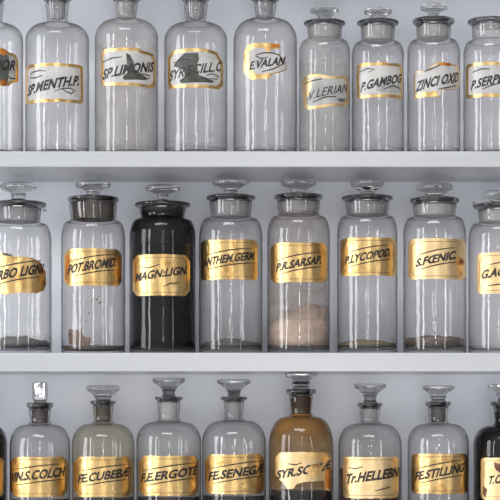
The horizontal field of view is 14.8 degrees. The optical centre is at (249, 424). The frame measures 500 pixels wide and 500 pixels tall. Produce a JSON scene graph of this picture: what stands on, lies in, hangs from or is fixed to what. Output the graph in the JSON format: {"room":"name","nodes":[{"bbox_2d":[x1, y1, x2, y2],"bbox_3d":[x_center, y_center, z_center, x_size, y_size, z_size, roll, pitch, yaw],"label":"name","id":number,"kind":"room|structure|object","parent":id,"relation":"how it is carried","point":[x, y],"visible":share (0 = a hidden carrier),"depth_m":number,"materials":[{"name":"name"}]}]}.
{"room":"pharmacy","nodes":[
{"label":"pharmacy","id":0,"kind":"room"},
{"bbox_2d":[0,0,499,499],"bbox_3d":[0.000,-0.200,2.499,2.200,1.600,0.030,0,0,0],"label":"wall","id":1,"kind":"structure","parent":0,"point":[265,109],"depth_m":2.48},
{"bbox_2d":[0,151,499,181],"bbox_3d":[0.000,-0.324,2.412,2.200,0.020,0.144,0,0,0],"label":"shelf","id":2,"kind":"object","parent":1,"relation":"attached to","point":[15,166],"visible":1,"depth_m":2.34,"materials":[{"name":"paint"}]},
{"bbox_2d":[0,0,22,150],"bbox_3d":[-0.324,-0.447,2.400,0.080,0.225,0.082,0,0,-8],"label":"bottle","id":3,"kind":"object","parent":2,"relation":"on","point":[8,61],"visible":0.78,"depth_m":2.37,"materials":[{"name":"clear glass"}]},
{"bbox_2d":[25,0,88,150],"bbox_3d":[-0.241,-0.447,2.400,0.080,0.225,0.081,0,0,-6],"label":"bottle","id":4,"kind":"object","parent":2,"relation":"on","point":[44,82],"visible":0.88,"depth_m":2.37,"materials":[{"name":"clear glass"}]},
{"bbox_2d":[95,0,157,150],"bbox_3d":[-0.154,-0.447,2.400,0.080,0.225,0.081,0,0,-4],"label":"bottle","id":5,"kind":"object","parent":2,"relation":"on","point":[119,66],"visible":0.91,"depth_m":2.37,"materials":[{"name":"clear glass"}]},
{"bbox_2d":[164,0,227,150],"bbox_3d":[-0.068,-0.447,2.399,0.079,0.225,0.080,0,0,-2],"label":"bottle","id":6,"kind":"object","parent":2,"relation":"on","point":[187,67],"visible":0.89,"depth_m":2.37,"materials":[{"name":"clear glass"}]},
{"bbox_2d":[233,0,296,150],"bbox_3d":[0.019,-0.447,2.399,0.080,0.225,0.081,0,0,0],"label":"bottle","id":7,"kind":"object","parent":2,"relation":"on","point":[259,62],"visible":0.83,"depth_m":2.37,"materials":[{"name":"clear glass"}]},
{"bbox_2d":[299,6,349,150],"bbox_3d":[0.093,-0.428,2.399,0.064,0.187,0.065,0,0,2],"label":"bottle","id":8,"kind":"object","parent":2,"relation":"on","point":[319,90],"visible":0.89,"depth_m":2.38,"materials":[{"name":"clear glass"}]},
{"bbox_2d":[352,7,403,150],"bbox_3d":[0.160,-0.427,2.400,0.065,0.186,0.066,0,0,4],"label":"bottle","id":9,"kind":"object","parent":2,"relation":"on","point":[377,79],"visible":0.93,"depth_m":2.38,"materials":[{"name":"clear glass"}]},
{"bbox_2d":[407,3,459,150],"bbox_3d":[0.229,-0.430,2.400,0.066,0.191,0.068,0,0,5],"label":"bottle","id":10,"kind":"object","parent":2,"relation":"on","point":[440,76],"visible":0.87,"depth_m":2.38,"materials":[{"name":"clear glass"}]},
{"bbox_2d":[463,16,499,150],"bbox_3d":[0.300,-0.420,2.400,0.067,0.172,0.068,0,0,7],"label":"bottle","id":11,"kind":"object","parent":2,"relation":"on","point":[482,78],"visible":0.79,"depth_m":2.37,"materials":[{"name":"clear glass"}]},
{"bbox_2d":[0,353,499,374],"bbox_3d":[0.000,-0.077,2.412,2.200,0.023,0.144,0,0,0],"label":"shelf","id":12,"kind":"object","parent":1,"relation":"attached to","point":[10,363],"visible":1,"depth_m":2.34,"materials":[{"name":"paint"}]},
{"bbox_2d":[0,182,51,352],"bbox_3d":[-0.289,-0.196,2.400,0.083,0.214,0.084,0,0,-7],"label":"apothecary jar","id":13,"kind":"object","parent":12,"relation":"on","point":[25,274],"visible":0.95,"depth_m":2.37,"materials":[{"name":"clear glass"}]},
{"bbox_2d":[61,180,124,352],"bbox_3d":[-0.196,-0.197,2.400,0.080,0.216,0.082,0,0,-5],"label":"apothecary jar","id":14,"kind":"object","parent":12,"relation":"on","point":[82,266],"visible":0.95,"depth_m":2.37,"materials":[{"name":"clear glass"}]},
{"bbox_2d":[68,328,90,344],"bbox_3d":[-0.211,-0.109,2.369,0.033,0.021,0.005,0,0,26],"label":"scrap","id":15,"kind":"object","parent":14,"relation":"in","point":[76,337],"visible":1,"depth_m":2.37,"materials":[{"name":"beige paper"}]},
{"bbox_2d":[129,184,195,352],"bbox_3d":[-0.109,-0.194,2.399,0.083,0.211,0.084,0,0,-3],"label":"apothecary jar","id":16,"kind":"object","parent":12,"relation":"on","point":[162,242],"visible":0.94,"depth_m":2.37,"materials":[{"name":"black glass"}]},
{"bbox_2d":[199,177,262,352],"bbox_3d":[-0.024,-0.198,2.400,0.080,0.219,0.081,0,0,-1],"label":"apothecary jar","id":17,"kind":"object","parent":12,"relation":"on","point":[229,259],"visible":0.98,"depth_m":2.37,"materials":[{"name":"clear glass"}]},
{"bbox_2d":[267,178,329,352],"bbox_3d":[0.061,-0.198,2.399,0.079,0.219,0.080,0,0,4],"label":"apothecary jar","id":18,"kind":"object","parent":12,"relation":"on","point":[304,328],"visible":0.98,"depth_m":2.37,"materials":[{"name":"clear glass"}]},
{"bbox_2d":[337,178,397,352],"bbox_3d":[0.146,-0.198,2.400,0.076,0.218,0.077,0,0,3],"label":"apothecary jar","id":19,"kind":"object","parent":12,"relation":"on","point":[361,256],"visible":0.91,"depth_m":2.38,"materials":[{"name":"clear glass"}]},
{"bbox_2d":[403,182,465,352],"bbox_3d":[0.231,-0.195,2.399,0.079,0.213,0.080,0,0,5],"label":"apothecary jar","id":20,"kind":"object","parent":12,"relation":"on","point":[428,258],"visible":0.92,"depth_m":2.37,"materials":[{"name":"clear glass"}]},
{"bbox_2d":[468,190,499,352],"bbox_3d":[0.312,-0.191,2.400,0.078,0.204,0.079,0,0,7],"label":"apothecary jar","id":21,"kind":"object","parent":12,"relation":"on","point":[488,264],"visible":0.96,"depth_m":2.37,"materials":[{"name":"clear glass"}]},
{"bbox_3d":[0.000,0.183,2.412,2.200,0.024,0.144,0,0,0],"label":"shelf","id":22,"kind":"object","parent":1,"relation":"attached to","visible":0},
{"bbox_2d":[0,427,6,499],"bbox_3d":[-0.342,0.060,2.400,0.078,0.222,0.079,0,0,-8],"label":"bottle","id":23,"kind":"object","parent":22,"relation":"on","point":[3,475],"visible":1,"depth_m":2.39,"materials":[{"name":"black glass"}]},
{"bbox_2d":[9,382,69,499],"bbox_3d":[-0.262,0.059,2.400,0.076,0.224,0.077,0,0,-6],"label":"bottle","id":24,"kind":"object","parent":22,"relation":"on","point":[29,476],"visible":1,"depth_m":2.37,"materials":[{"name":"clear glass"}]},
{"bbox_2d":[72,385,134,499],"bbox_3d":[-0.183,0.061,2.400,0.078,0.220,0.080,0,0,-4],"label":"bottle","id":25,"kind":"object","parent":22,"relation":"on","point":[93,478],"visible":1,"depth_m":2.37,"materials":[{"name":"clear glass"}]},
{"bbox_2d":[136,378,200,499],"bbox_3d":[-0.102,0.056,2.399,0.081,0.229,0.082,0,0,-2],"label":"bottle","id":26,"kind":"object","parent":22,"relation":"on","point":[160,477],"visible":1,"depth_m":2.37,"materials":[{"name":"clear glass"}]},
{"bbox_2d":[202,379,265,499],"bbox_3d":[-0.020,0.057,2.399,0.080,0.228,0.082,0,0,0],"label":"bottle","id":27,"kind":"object","parent":22,"relation":"on","point":[230,476],"visible":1,"depth_m":2.37,"materials":[{"name":"clear glass"}]},
{"bbox_2d":[268,373,333,499],"bbox_3d":[0.064,0.053,2.399,0.081,0.236,0.082,0,0,2],"label":"bottle","id":28,"kind":"object","parent":22,"relation":"on","point":[291,468],"visible":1,"depth_m":2.37,"materials":[{"name":"brown glass"}]},
{"bbox_2d":[338,383,401,499],"bbox_3d":[0.150,0.060,2.399,0.080,0.222,0.081,0,0,4],"label":"bottle","id":29,"kind":"object","parent":22,"relation":"on","point":[361,478],"visible":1,"depth_m":2.37,"materials":[{"name":"clear glass"}]},
{"bbox_2d":[407,385,468,499],"bbox_3d":[0.235,0.061,2.400,0.077,0.220,0.078,0,0,6],"label":"bottle","id":30,"kind":"object","parent":22,"relation":"on","point":[431,473],"visible":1,"depth_m":2.37,"materials":[{"name":"clear glass"}]},
{"bbox_2d":[473,384,499,499],"bbox_3d":[0.318,0.060,2.399,0.078,0.222,0.079,0,0,8],"label":"bottle","id":31,"kind":"object","parent":22,"relation":"on","point":[486,447],"visible":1,"depth_m":2.38,"materials":[{"name":"black glass"}]}
]}

